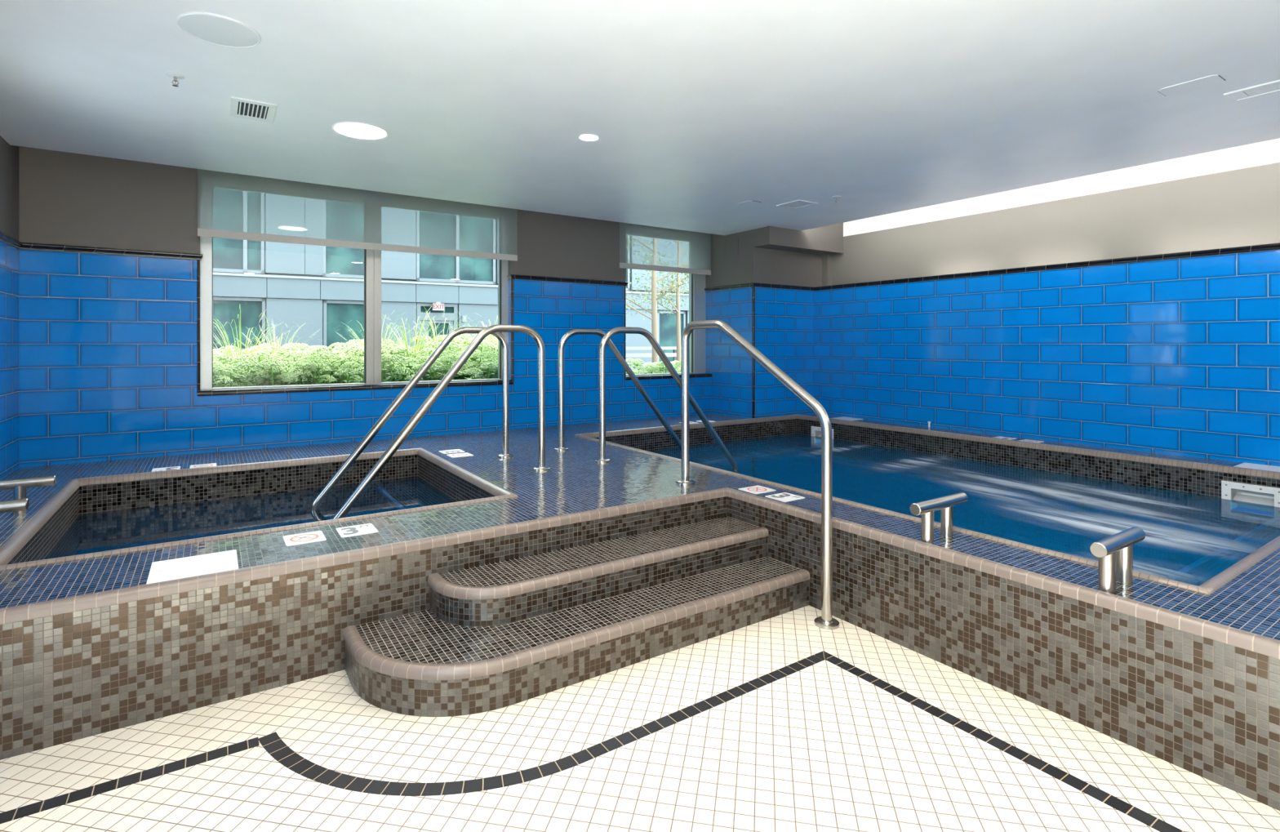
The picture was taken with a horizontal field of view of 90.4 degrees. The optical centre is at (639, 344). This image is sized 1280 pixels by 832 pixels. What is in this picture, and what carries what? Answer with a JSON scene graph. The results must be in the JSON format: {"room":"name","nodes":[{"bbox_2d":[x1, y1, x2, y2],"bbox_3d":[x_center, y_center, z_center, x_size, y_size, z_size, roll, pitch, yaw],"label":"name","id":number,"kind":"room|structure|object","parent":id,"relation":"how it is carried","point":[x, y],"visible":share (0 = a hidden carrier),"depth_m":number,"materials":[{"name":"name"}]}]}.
{"room":"indoor swimming pool","nodes":[
{"label":"indoor swimming pool","id":0,"kind":"room"},
{"bbox_2d":[0,135,19,479],"bbox_3d":[-2.304,-0.136,1.149,0.200,3.060,8.880,0,0,-34],"label":"wall","id":1,"kind":"structure","parent":0,"point":[9,154],"depth_m":4.41,"materials":[{"name":"blue tile"}]},
{"bbox_2d":[0,231,203,261],"bbox_3d":[-3.637,-0.722,4.302,1.109,0.047,1.760,0,0,-34],"label":"trim","id":2,"kind":"structure","parent":1,"relation":"attached to","point":[3,237],"depth_m":4.88,"materials":[{"name":"black tile"}]},
{"bbox_2d":[19,146,711,466],"bbox_3d":[-1.881,-0.136,6.614,6.604,3.060,0.285,0,0,-34],"label":"wall","id":3,"kind":"structure","parent":0,"point":[108,343],"depth_m":5.15,"materials":[{"name":"blue tile"}]},
{"bbox_2d":[196,259,199,394],"bbox_3d":[-3.647,-0.145,5.265,0.016,1.107,0.040,0,0,3],"label":"trim","id":4,"kind":"structure","parent":3,"relation":"attached to","point":[197,260],"depth_m":5.25,"materials":[{"name":"black tile"}]},
{"bbox_2d":[200,195,508,389],"bbox_3d":[-2.590,-0.499,6.152,2.738,1.815,0.114,0,0,-34],"label":"window","id":5,"kind":"structure","parent":3,"relation":"in","point":[372,258],"depth_m":6.09,"materials":[{"name":"metal"}]},
{"bbox_2d":[197,379,514,395],"bbox_3d":[-2.529,0.403,6.062,2.774,0.048,0.117,0,0,-34],"label":"trim","id":6,"kind":"structure","parent":3,"relation":"attached to","point":[491,382],"depth_m":5.83,"materials":[{"name":"black tile"}]},
{"bbox_2d":[511,279,513,381],"bbox_3d":[-1.369,-0.145,6.798,0.040,1.107,0.016,0,0,19],"label":"trim","id":7,"kind":"structure","parent":3,"relation":"attached to","point":[512,280],"depth_m":6.79,"materials":[{"name":"black tile"}]},
{"bbox_2d":[506,274,628,285],"bbox_3d":[-0.786,-0.722,7.218,1.486,0.047,0.106,0,0,-34],"label":"trim","id":8,"kind":"structure","parent":3,"relation":"attached to","point":[510,276],"depth_m":7.13,"materials":[{"name":"black tile"}]},
{"bbox_2d":[624,285,626,378],"bbox_3d":[-0.177,-0.145,7.600,0.016,1.107,0.040,0,0,3],"label":"trim","id":9,"kind":"structure","parent":3,"relation":"attached to","point":[624,286],"depth_m":7.58,"materials":[{"name":"black tile"}]},
{"bbox_2d":[626,239,705,375],"bbox_3d":[0.286,-0.499,8.112,1.334,1.815,0.110,0,0,-34],"label":"window","id":10,"kind":"structure","parent":3,"relation":"in","point":[696,282],"depth_m":8.38,"materials":[{"name":"metal"}]},
{"bbox_2d":[625,373,711,380],"bbox_3d":[0.351,0.403,8.001,1.352,0.048,0.117,0,0,-34],"label":"trim","id":11,"kind":"structure","parent":3,"relation":"attached to","point":[691,375],"depth_m":7.90,"materials":[{"name":"black tile"}]},
{"bbox_2d":[0,0,1279,235],"bbox_3d":[1.125,-1.579,3.337,8.334,0.374,9.080,0,0,-34],"label":"ceiling","id":12,"kind":"structure","parent":0,"point":[697,110],"depth_m":3.48,"materials":[{"name":"white paint"}]},
{"bbox_2d":[165,71,185,86],"bbox_3d":[-2.403,-1.365,3.289,0.082,0.055,0.082,0,0,-34],"label":"sprinkler head","id":13,"kind":"object","parent":12,"relation":"attached to","point":[175,76],"visible":1,"depth_m":3.28},
{"bbox_2d":[177,11,261,47],"bbox_3d":[-1.860,-1.386,2.817,0.310,0.012,0.310,0,0,-34],"label":"ceiling speaker","id":14,"kind":"object","parent":12,"relation":"attached to","point":[219,29],"visible":1,"depth_m":2.79,"materials":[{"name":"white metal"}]},
{"bbox_2d":[230,96,276,123],"bbox_3d":[-2.298,-1.389,3.774,0.222,0.007,0.348,0,0,-34],"label":"ceiling vent","id":15,"kind":"object","parent":12,"relation":"in","point":[242,108],"visible":1,"depth_m":3.76,"materials":[{"name":"white plastic"}]},
{"bbox_2d":[197,168,517,261],"bbox_3d":[-2.444,-1.270,5.923,2.759,0.792,0.067,0,0,-34],"label":"roller shade","id":16,"kind":"object","parent":12,"relation":"attached to","point":[305,213],"visible":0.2,"depth_m":5.75,"materials":[{"name":"grey fabric"}]},
{"bbox_2d":[331,121,388,139],"bbox_3d":[-1.820,-1.389,4.142,0.341,0.006,0.341,0,0,-34],"label":"recessed light","id":17,"kind":"object","parent":12,"relation":"in","point":[357,130],"visible":1,"depth_m":4.12,"materials":[{"name":"white plastic"}]},
{"bbox_2d":[578,133,598,141],"bbox_3d":[-0.343,-1.389,4.271,0.132,0.006,0.132,0,0,-34],"label":"recessed light","id":18,"kind":"object","parent":12,"relation":"in","point":[588,137],"visible":1,"depth_m":4.27,"materials":[{"name":"white plastic"}]},
{"bbox_2d":[619,222,711,275],"bbox_3d":[0.320,-1.277,7.783,1.386,0.779,0.067,0,0,-34],"label":"roller shade","id":19,"kind":"object","parent":12,"relation":"attached to","point":[653,249],"visible":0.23,"depth_m":7.73,"materials":[{"name":"grey fabric"}]},
{"bbox_2d":[737,200,762,206],"bbox_3d":[1.082,-1.390,6.273,0.180,0.004,0.204,0,0,-34],"label":"ceiling hatch","id":20,"kind":"object","parent":12,"relation":"attached to","point":[748,203],"visible":1,"depth_m":6.28,"materials":[{"name":"white paint"}]},
{"bbox_2d":[776,199,817,208],"bbox_3d":[1.557,-1.388,6.310,0.270,0.008,0.296,0,0,-34],"label":"ceiling vent","id":21,"kind":"object","parent":12,"relation":"in","point":[796,204],"visible":1,"depth_m":6.31,"materials":[{"name":"white plastic"}]},
{"bbox_2d":[782,200,813,208],"bbox_3d":[1.557,-1.390,6.310,0.220,0.004,0.246,0,0,-34],"label":"grille","id":22,"kind":"object","parent":21,"relation":"attached to","point":[793,204],"depth_m":6.31,"materials":[{"name":"white metal"}]},
{"bbox_2d":[1158,75,1226,96],"bbox_3d":[2.967,-1.390,3.423,0.175,0.004,0.254,0,0,-34],"label":"ceiling hatch","id":23,"kind":"object","parent":12,"relation":"attached to","point":[1211,80],"visible":1,"depth_m":3.41,"materials":[{"name":"white paint"}]},
{"bbox_2d":[1223,80,1279,102],"bbox_3d":[3.633,-1.388,3.108,0.184,0.009,1.140,0,0,-34],"label":"ceiling vent","id":24,"kind":"object","parent":12,"relation":"in","point":[1273,86],"visible":1,"depth_m":3.49,"materials":[{"name":"white plastic"}]},
{"bbox_2d":[1244,82,1279,96],"bbox_3d":[3.649,-1.390,3.084,0.148,0.004,1.047,0,0,-34],"label":"grille","id":25,"kind":"object","parent":24,"relation":"attached to","point":[1266,88],"depth_m":3.46,"materials":[{"name":"white metal"}]},
{"bbox_2d":[0,604,1279,831],"bbox_3d":[0.398,1.443,0.730,3.816,0.101,5.167,0,0,-34],"label":"floor","id":26,"kind":"structure","parent":0,"point":[784,722],"depth_m":2.13,"materials":[{"name":"beige tile"}]},
{"bbox_2d":[342,515,809,716],"bbox_3d":[-0.182,1.225,3.056,2.181,0.337,0.660,0,0,-34],"label":"entry steps","id":27,"kind":"structure","parent":26,"relation":"on","point":[493,636],"depth_m":2.83,"materials":[{"name":"tile"}]},
{"bbox_2d":[0,413,1279,810],"bbox_3d":[1.045,1.340,3.232,7.682,0.907,8.595,0,0,-34],"label":"pool deck","id":28,"kind":"object","parent":26,"relation":"on","point":[1186,676],"visible":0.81,"depth_m":2.70,"materials":[{"name":"tile"}]},
{"bbox_2d":[0,497,29,512],"bbox_3d":[-3.008,0.806,2.833,0.412,0.187,0.054,0,0,-34],"label":"grab bar","id":29,"kind":"object","parent":28,"relation":"on","point":[18,504],"visible":1,"depth_m":2.91,"materials":[{"name":"silver metal"}]},
{"bbox_2d":[0,475,56,514],"bbox_3d":[-3.360,0.806,3.356,0.412,0.187,0.054,0,0,-34],"label":"grab bar","id":30,"kind":"object","parent":28,"relation":"on","point":[20,486],"visible":0.9,"depth_m":3.38,"materials":[{"name":"silver metal"}]},
{"bbox_2d":[151,466,180,471],"bbox_3d":[-3.409,0.898,4.576,0.163,0.003,0.176,0,0,-34],"label":"depth marker","id":31,"kind":"object","parent":28,"relation":"on","point":[174,467],"visible":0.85,"depth_m":4.58,"materials":[{"name":"grey tile"}]},
{"bbox_2d":[146,549,238,584],"bbox_3d":[-1.804,0.898,2.577,0.292,0.005,0.292,0,0,-34],"label":"lid","id":32,"kind":"object","parent":28,"relation":"on","point":[208,563],"visible":1,"depth_m":2.57,"materials":[{"name":"white plastic"}]},
{"bbox_2d":[189,462,216,468],"bbox_3d":[-3.227,0.899,4.699,0.163,0.003,0.176,0,0,-34],"label":"marker","id":33,"kind":"object","parent":28,"relation":"on","point":[211,464],"visible":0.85,"depth_m":4.71,"materials":[{"name":"grey tile"}]},
{"bbox_2d":[45,476,456,559],"bbox_3d":[-2.243,1.124,3.982,2.173,0.001,1.961,0,0,-34],"label":"pool water","id":34,"kind":"object","parent":28,"relation":"in","point":[134,527],"visible":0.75,"depth_m":4.21,"materials":[{"name":"blue liquid"}]},
{"bbox_2d":[7,454,495,564],"bbox_3d":[-2.243,1.347,3.982,2.175,0.854,1.963,0,0,-34],"label":"hot tub","id":35,"kind":"object","parent":28,"relation":"in","point":[86,496],"depth_m":4.54,"materials":[{"name":"tile"}]},
{"bbox_2d":[283,530,326,546],"bbox_3d":[-1.557,0.899,2.951,0.163,0.003,0.176,0,0,-34],"label":"marker","id":36,"kind":"object","parent":28,"relation":"on","point":[313,536],"visible":1,"depth_m":2.94,"materials":[{"name":"white tile"}]},
{"bbox_2d":[336,523,377,537],"bbox_3d":[-1.370,0.898,3.078,0.163,0.003,0.176,0,0,-34],"label":"depth marker","id":37,"kind":"object","parent":28,"relation":"on","point":[346,531],"visible":1,"depth_m":3.07,"materials":[{"name":"white tile"}]},
{"bbox_2d":[310,326,513,510],"bbox_3d":[-1.633,0.803,4.729,1.462,1.881,0.122,0,0,-34],"label":"handrail","id":38,"kind":"object","parent":28,"relation":"on","point":[315,505],"visible":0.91,"depth_m":4.74,"materials":[{"name":"silver metal"}]},
{"bbox_2d":[332,324,550,519],"bbox_3d":[-1.263,0.803,4.197,1.462,1.881,0.122,0,0,-34],"label":"handrail","id":39,"kind":"object","parent":28,"relation":"on","point":[394,446],"visible":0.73,"depth_m":4.24,"materials":[{"name":"silver metal"}]},
{"bbox_2d":[438,448,464,453],"bbox_3d":[-1.582,0.898,5.345,0.176,0.003,0.163,0,0,-34],"label":"depth marker","id":40,"kind":"object","parent":28,"relation":"on","point":[454,451],"visible":1,"depth_m":5.35,"materials":[{"name":"grey tile"}]},
{"bbox_2d":[447,452,473,457],"bbox_3d":[-1.463,0.899,5.169,0.176,0.003,0.163,0,0,-34],"label":"marker","id":41,"kind":"object","parent":28,"relation":"on","point":[465,454],"visible":1,"depth_m":5.15,"materials":[{"name":"grey tile"}]},
{"bbox_2d":[554,328,690,459],"bbox_3d":[-0.117,0.803,5.812,1.462,1.881,0.122,0,0,-34],"label":"handrail","id":42,"kind":"object","parent":28,"relation":"on","point":[571,333],"visible":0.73,"depth_m":5.56,"materials":[{"name":"silver metal"}]},
{"bbox_2d":[594,326,738,471],"bbox_3d":[0.267,0.803,5.263,1.462,1.881,0.122,0,0,-34],"label":"handrail","id":43,"kind":"object","parent":28,"relation":"on","point":[620,330],"visible":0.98,"depth_m":5.00,"materials":[{"name":"silver metal"}]},
{"bbox_2d":[738,485,776,493],"bbox_3d":[0.725,0.899,3.938,0.176,0.003,0.163,0,0,-34],"label":"marker","id":44,"kind":"object","parent":28,"relation":"on","point":[754,489],"visible":1,"depth_m":3.94,"materials":[{"name":"grey tile"}]},
{"bbox_2d":[764,492,804,502],"bbox_3d":[0.854,0.898,3.746,0.176,0.003,0.163,0,0,-34],"label":"depth marker","id":45,"kind":"object","parent":28,"relation":"on","point":[784,496],"visible":1,"depth_m":3.74,"materials":[{"name":"grey tile"}]},
{"bbox_2d":[811,426,833,439],"bbox_3d":[2.258,1.124,7.718,0.156,0.240,0.330,0,0,-34],"label":"skimmer","id":46,"kind":"object","parent":28,"relation":"attached to","point":[815,431],"visible":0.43,"depth_m":7.78,"materials":[{"name":"white plastic"}]},
{"bbox_2d":[594,418,1279,497],"bbox_3d":[2.024,1.357,5.186,3.090,0.874,4.731,0,0,-34],"label":"basin","id":47,"kind":"object","parent":28,"relation":"in","point":[1166,474],"depth_m":6.00,"materials":[{"name":"tile"}]},
{"bbox_2d":[909,492,968,542],"bbox_3d":[1.394,0.806,2.959,0.393,0.187,0.054,0,0,-34],"label":"grab bar","id":48,"kind":"object","parent":28,"relation":"on","point":[945,504],"visible":1,"depth_m":2.92,"materials":[{"name":"silver metal"}]},
{"bbox_2d":[647,433,1279,586],"bbox_3d":[2.024,1.124,5.186,3.088,0.001,4.729,0,0,-34],"label":"pool water","id":49,"kind":"object","parent":28,"relation":"in","point":[1192,539],"visible":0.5,"depth_m":4.62,"materials":[{"name":"blue liquid"}]},
{"bbox_2d":[1089,526,1145,592],"bbox_3d":[1.795,0.806,2.386,0.360,0.187,0.054,0,0,-34],"label":"grab bar","id":50,"kind":"object","parent":28,"relation":"on","point":[1114,553],"visible":1,"depth_m":2.33,"materials":[{"name":"silver metal"}]},
{"bbox_2d":[1221,480,1279,506],"bbox_3d":[4.395,1.114,4.543,0.156,0.240,0.330,0,0,-34],"label":"skimmer","id":51,"kind":"object","parent":28,"relation":"attached to","point":[1262,495],"visible":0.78,"depth_m":4.56,"materials":[{"name":"white plastic"}]},
{"bbox_2d":[1234,462,1279,471],"bbox_3d":[4.549,0.898,4.628,0.285,0.005,0.285,0,0,-34],"label":"lid","id":52,"kind":"object","parent":28,"relation":"on","point":[1250,465],"visible":0.77,"depth_m":4.66,"materials":[{"name":"white plastic"}]},
{"bbox_2d":[675,320,839,629],"bbox_3d":[0.612,0.622,3.640,0.122,1.543,1.262,0,0,-34],"label":"handrail","id":53,"kind":"object","parent":26,"relation":"on","point":[826,621],"visible":1,"depth_m":3.23,"materials":[{"name":"silver metal"}]},
{"bbox_2d":[705,222,843,418],"bbox_3d":[1.784,-0.136,8.451,1.530,3.060,1.331,0,0,-34],"label":"wall","id":54,"kind":"structure","parent":0,"point":[770,255],"depth_m":8.00,"materials":[{"name":"blue tile"}]},
{"bbox_2d":[751,286,755,417],"bbox_3d":[1.374,0.101,7.698,0.030,1.598,0.015,0,0,11],"label":"trim","id":55,"kind":"structure","parent":54,"relation":"attached to","point":[753,287],"depth_m":7.70,"materials":[{"name":"black tile"}]},
{"bbox_2d":[813,138,1279,466],"bbox_3d":[4.636,-0.136,5.179,0.452,3.060,7.815,0,0,-34],"label":"wall","id":56,"kind":"structure","parent":0,"point":[1180,356],"depth_m":5.81,"materials":[{"name":"blue tile"}]},
{"bbox_2d":[704,242,1279,291],"bbox_3d":[3.742,-0.722,5.119,1.099,0.047,8.715,0,0,-34],"label":"trim","id":57,"kind":"structure","parent":56,"relation":"attached to","point":[1272,246],"depth_m":6.03,"materials":[{"name":"black tile"}]},
{"label":"outside","id":58,"kind":"structure","parent":0,"visible":0},
{"bbox_3d":[-2.487,1.454,18.023,32.000,0.120,19.320,0,0,-34],"label":"ground","id":59,"kind":"structure","parent":58,"visible":0},
{"bbox_2d":[213,195,688,373],"bbox_3d":[-3.493,-1.906,17.720,26.000,6.600,0.651,0,0,-29],"label":"apartment building","id":60,"kind":"structure","parent":59,"relation":"on","point":[322,286],"depth_m":15.57,"materials":[{"name":"metal"}]},
{"bbox_2d":[431,302,444,310],"bbox_3d":[-5.201,-0.981,16.407,0.302,0.210,0.084,0,0,-29],"label":"exit sign","id":61,"kind":"object","parent":60,"relation":"attached to","point":[435,306],"visible":1,"depth_m":16.36,"materials":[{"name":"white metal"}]},
{"bbox_2d":[626,346,681,374],"bbox_3d":[0.161,0.724,14.805,4.800,1.340,0.141,0,0,-29],"label":"slatted fence","id":62,"kind":"object","parent":59,"relation":"on","point":[673,354],"visible":0.06,"depth_m":14.76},
{"bbox_2d":[626,270,688,364],"bbox_3d":[0.243,-1.330,11.817,3.252,5.450,2.946,0,0,15],"label":"tree","id":63,"kind":"object","parent":59,"relation":"on","point":[654,294],"visible":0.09,"depth_m":11.97,"materials":[{"name":"beige plant"}]},
{"bbox_2d":[626,268,688,371],"bbox_3d":[0.543,-1.078,13.779,3.346,4.945,2.880,0,0,-34],"label":"tree","id":64,"kind":"object","parent":59,"relation":"on","point":[677,306],"visible":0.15,"depth_m":13.49,"materials":[{"name":"beige plant"}]},
{"bbox_3d":[-1.289,1.119,9.348,10.700,0.550,3.450,0,0,-34],"label":"planter bed","id":65,"kind":"object","parent":59,"relation":"on","visible":0},
{"bbox_2d":[213,364,230,387],"bbox_3d":[-4.100,0.527,5.696,0.707,0.736,0.476,0,0,-28],"label":"plant","id":66,"kind":"object","parent":65,"relation":"on","point":[220,369],"visible":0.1,"depth_m":5.83,"materials":[{"name":"green plant"}]},
{"bbox_2d":[213,352,251,386],"bbox_3d":[-4.258,0.470,6.273,0.755,0.792,0.587,0,0,-27],"label":"plant","id":67,"kind":"object","parent":65,"relation":"on","point":[217,355],"visible":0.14,"depth_m":6.30,"materials":[{"name":"green plant"}]},
{"bbox_2d":[213,360,269,386],"bbox_3d":[-3.930,0.521,6.034,0.676,0.749,0.642,0,0,7],"label":"plant","id":68,"kind":"object","parent":65,"relation":"on","point":[226,379],"visible":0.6,"depth_m":5.99,"materials":[{"name":"green plant"}]},
{"bbox_2d":[213,344,268,385],"bbox_3d":[-4.828,0.434,7.411,0.761,0.864,0.812,0,0,-7],"label":"plant","id":69,"kind":"object","parent":65,"relation":"on","point":[221,348],"visible":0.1,"depth_m":7.54,"materials":[{"name":"green plant"}]},
{"bbox_2d":[213,306,300,381],"bbox_3d":[-4.064,0.222,6.560,1.271,1.242,1.164,0,0,-34],"label":"fountain grass","id":70,"kind":"object","parent":65,"relation":"on","point":[216,339],"depth_m":6.50,"materials":[{"name":"green plant"}]},
{"bbox_2d":[219,353,297,386],"bbox_3d":[-3.812,0.478,6.441,0.729,0.776,0.683,0,0,-38],"label":"plant","id":71,"kind":"object","parent":65,"relation":"on","point":[239,358],"visible":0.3,"depth_m":6.29,"materials":[{"name":"green plant"}]},
{"bbox_2d":[234,346,284,386],"bbox_3d":[-4.294,0.443,7.150,0.547,0.845,0.812,0,0,-16],"label":"plant","id":72,"kind":"object","parent":65,"relation":"on","point":[269,348],"visible":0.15,"depth_m":7.06,"materials":[{"name":"green plant"}]},
{"bbox_2d":[246,351,304,374],"bbox_3d":[-3.962,0.466,6.821,0.722,0.800,0.686,0,0,-6],"label":"plant","id":73,"kind":"object","parent":65,"relation":"on","point":[255,353],"visible":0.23,"depth_m":6.75,"materials":[{"name":"green plant"}]},
{"bbox_2d":[231,312,319,364],"bbox_3d":[-4.234,0.249,7.421,1.107,1.190,1.165,0,0,-18],"label":"fountain grass","id":74,"kind":"object","parent":65,"relation":"on","point":[280,340],"depth_m":7.33,"materials":[{"name":"green plant"}]},
{"bbox_2d":[257,342,310,364],"bbox_3d":[-4.307,0.419,7.622,0.807,0.893,0.766,0,0,38],"label":"plant","id":75,"kind":"object","parent":65,"relation":"on","point":[302,345],"visible":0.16,"depth_m":7.68,"materials":[{"name":"green plant"}]},
{"bbox_2d":[240,359,330,386],"bbox_3d":[-3.460,0.517,6.208,0.726,0.757,0.490,0,0,0],"label":"plant","id":76,"kind":"object","parent":65,"relation":"on","point":[266,366],"visible":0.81,"depth_m":6.12,"materials":[{"name":"green plant"}]},
{"bbox_2d":[251,345,328,383],"bbox_3d":[-4.054,0.437,7.202,0.756,0.859,0.808,0,0,10],"label":"plant","id":77,"kind":"object","parent":65,"relation":"on","point":[321,348],"visible":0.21,"depth_m":7.36,"materials":[{"name":"green plant"}]},
{"bbox_2d":[267,350,340,384],"bbox_3d":[-3.455,0.466,6.600,0.686,0.800,0.723,0,0,-27],"label":"plant","id":78,"kind":"object","parent":65,"relation":"on","point":[310,354],"visible":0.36,"depth_m":6.60,"materials":[{"name":"green plant"}]},
{"bbox_2d":[285,350,355,383],"bbox_3d":[-3.536,0.466,7.157,0.767,0.799,0.517,0,0,19],"label":"plant","id":79,"kind":"object","parent":65,"relation":"on","point":[338,353],"visible":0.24,"depth_m":7.04,"materials":[{"name":"green plant"}]},
{"bbox_2d":[283,358,360,385],"bbox_3d":[-3.143,0.516,6.343,0.729,0.759,0.491,0,0,-31],"label":"plant","id":80,"kind":"object","parent":65,"relation":"on","point":[298,375],"visible":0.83,"depth_m":6.21,"materials":[{"name":"green plant"}]},
{"bbox_2d":[310,345,348,375],"bbox_3d":[-3.683,0.440,7.573,0.769,0.852,0.730,0,0,44],"label":"plant","id":81,"kind":"object","parent":65,"relation":"on","point":[339,348],"visible":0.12,"depth_m":7.55,"materials":[{"name":"green plant"}]},
{"bbox_2d":[300,355,361,383],"bbox_3d":[-3.361,0.488,6.816,0.709,0.755,0.664,0,0,-21],"label":"plant","id":82,"kind":"object","parent":65,"relation":"on","point":[346,358],"visible":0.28,"depth_m":6.74,"materials":[{"name":"green plant"}]},
{"bbox_2d":[328,342,364,382],"bbox_3d":[-3.736,0.416,7.941,0.772,0.901,0.813,0,0,31],"label":"plant","id":83,"kind":"object","parent":65,"relation":"on","point":[336,344],"visible":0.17,"depth_m":7.78,"materials":[{"name":"green plant"}]},
{"bbox_2d":[346,338,395,349],"bbox_3d":[-3.656,0.392,8.714,0.856,0.948,0.812,0,0,41],"label":"plant","id":84,"kind":"object","parent":65,"relation":"on","point":[353,340],"visible":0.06,"depth_m":8.53,"materials":[{"name":"green plant"}]},
{"bbox_2d":[333,353,414,382],"bbox_3d":[-2.734,0.496,6.638,0.685,0.800,0.722,0,0,-2],"label":"plant","id":85,"kind":"object","parent":65,"relation":"on","point":[388,357],"visible":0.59,"depth_m":6.56,"materials":[{"name":"green plant"}]},
{"bbox_2d":[335,316,419,347],"bbox_3d":[-3.394,0.222,8.148,1.271,1.242,1.164,0,0,-3],"label":"fountain grass","id":86,"kind":"object","parent":65,"relation":"on","point":[352,333],"depth_m":8.07,"materials":[{"name":"green plant"}]},
{"bbox_2d":[344,342,416,380],"bbox_3d":[-3.091,0.421,7.509,0.575,0.889,0.853,0,0,37],"label":"plant","id":87,"kind":"object","parent":65,"relation":"on","point":[400,349],"visible":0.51,"depth_m":7.53,"materials":[{"name":"green plant"}]},
{"bbox_2d":[352,355,415,382],"bbox_3d":[-2.813,0.495,7.049,0.698,0.742,0.654,0,0,-33],"label":"plant","id":88,"kind":"object","parent":65,"relation":"on","point":[389,368],"visible":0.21,"depth_m":6.98,"materials":[{"name":"green plant"}]},
{"bbox_2d":[358,306,468,363],"bbox_3d":[-2.833,0.167,7.840,1.258,1.352,1.325,0,0,13],"label":"fountain grass","id":89,"kind":"object","parent":65,"relation":"on","point":[417,347],"depth_m":7.77,"materials":[{"name":"green plant"}]},
{"bbox_2d":[382,356,444,382],"bbox_3d":[-2.498,0.513,7.039,0.675,0.767,0.720,0,0,16],"label":"plant","id":90,"kind":"object","parent":65,"relation":"on","point":[411,359],"visible":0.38,"depth_m":6.88,"materials":[{"name":"green plant"}]},
{"bbox_2d":[397,355,451,381],"bbox_3d":[-2.457,0.496,7.253,0.704,0.738,0.547,0,0,-3],"label":"plant","id":91,"kind":"object","parent":65,"relation":"on","point":[428,356],"visible":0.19,"depth_m":7.18,"materials":[{"name":"green plant"}]},
{"bbox_2d":[410,346,448,380],"bbox_3d":[-2.587,0.449,7.755,0.784,0.834,0.735,0,0,30],"label":"plant","id":92,"kind":"object","parent":65,"relation":"on","point":[430,351],"visible":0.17,"depth_m":7.37,"materials":[{"name":"green plant"}]},
{"bbox_2d":[406,341,453,356],"bbox_3d":[-2.738,0.412,8.240,0.854,0.908,0.800,0,0,20],"label":"plant","id":93,"kind":"object","parent":65,"relation":"on","point":[434,344],"visible":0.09,"depth_m":7.85,"materials":[{"name":"green plant"}]},
{"bbox_2d":[381,307,480,350],"bbox_3d":[-2.666,0.160,8.499,1.398,1.367,1.281,0,0,28],"label":"fountain grass","id":94,"kind":"object","parent":65,"relation":"on","point":[444,308],"depth_m":8.50,"materials":[{"name":"green plant"}]},
{"bbox_2d":[413,334,462,352],"bbox_3d":[-2.807,0.366,8.828,0.903,1.000,0.857,0,0,32],"label":"plant","id":95,"kind":"object","parent":65,"relation":"on","point":[421,336],"visible":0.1,"depth_m":8.88,"materials":[{"name":"green plant"}]},
{"bbox_2d":[416,350,471,380],"bbox_3d":[-2.200,0.481,7.199,0.615,0.829,0.791,0,0,-18],"label":"plant","id":96,"kind":"object","parent":65,"relation":"on","point":[447,354],"visible":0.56,"depth_m":7.04,"materials":[{"name":"green plant"}]},
{"bbox_2d":[415,353,473,379],"bbox_3d":[-2.247,0.485,7.610,0.670,0.762,0.716,0,0,12],"label":"plant","id":97,"kind":"object","parent":65,"relation":"on","point":[418,357],"visible":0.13,"depth_m":7.38,"materials":[{"name":"green plant"}]},
{"bbox_2d":[431,333,484,350],"bbox_3d":[-2.537,0.362,8.877,0.911,1.009,0.864,0,0,31],"label":"plant","id":98,"kind":"object","parent":65,"relation":"on","point":[472,335],"visible":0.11,"depth_m":8.68,"materials":[{"name":"green plant"}]},
{"bbox_2d":[440,341,493,379],"bbox_3d":[-2.214,0.414,7.843,0.816,0.904,0.775,0,0,12],"label":"plant","id":99,"kind":"object","parent":65,"relation":"on","point":[450,345],"visible":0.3,"depth_m":7.71,"materials":[{"name":"green plant"}]},
{"bbox_2d":[452,351,497,379],"bbox_3d":[-1.861,0.470,7.565,0.715,0.792,0.679,0,0,-38],"label":"plant","id":100,"kind":"object","parent":65,"relation":"on","point":[478,353],"visible":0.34,"depth_m":7.45,"materials":[{"name":"green plant"}]},
{"bbox_2d":[453,342,497,377],"bbox_3d":[-2.013,0.414,8.053,0.796,0.904,0.850,0,0,28],"label":"plant","id":101,"kind":"object","parent":65,"relation":"on","point":[491,344],"visible":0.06,"depth_m":8.04,"materials":[{"name":"green plant"}]},
{"bbox_2d":[460,358,497,379],"bbox_3d":[-1.763,0.529,7.309,0.543,0.733,0.699,0,0,-8],"label":"plant","id":102,"kind":"object","parent":65,"relation":"on","point":[477,371],"visible":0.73,"depth_m":7.22,"materials":[{"name":"green plant"}]},
{"bbox_2d":[461,337,497,368],"bbox_3d":[-2.093,0.382,8.548,0.718,0.969,0.924,0,0,-26],"label":"plant","id":103,"kind":"object","parent":65,"relation":"on","point":[464,342],"visible":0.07,"depth_m":8.22,"materials":[{"name":"green plant"}]},
{"bbox_2d":[626,358,665,373],"bbox_3d":[0.099,0.535,9.447,0.621,0.661,0.582,0,0,-8],"label":"plant","id":104,"kind":"object","parent":65,"relation":"on","point":[633,361],"visible":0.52,"depth_m":9.40,"materials":[{"name":"green plant"}]},
{"bbox_2d":[635,365,662,373],"bbox_3d":[0.091,0.580,8.690,0.489,0.571,0.516,0,0,-23],"label":"plant","id":105,"kind":"object","parent":65,"relation":"on","point":[653,368],"visible":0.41,"depth_m":8.69,"materials":[{"name":"green plant"}]},
{"bbox_2d":[648,360,681,373],"bbox_3d":[0.381,0.544,8.784,0.580,0.642,0.550,0,0,3],"label":"plant","id":106,"kind":"object","parent":65,"relation":"on","point":[660,363],"visible":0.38,"depth_m":8.72,"materials":[{"name":"green plant"}]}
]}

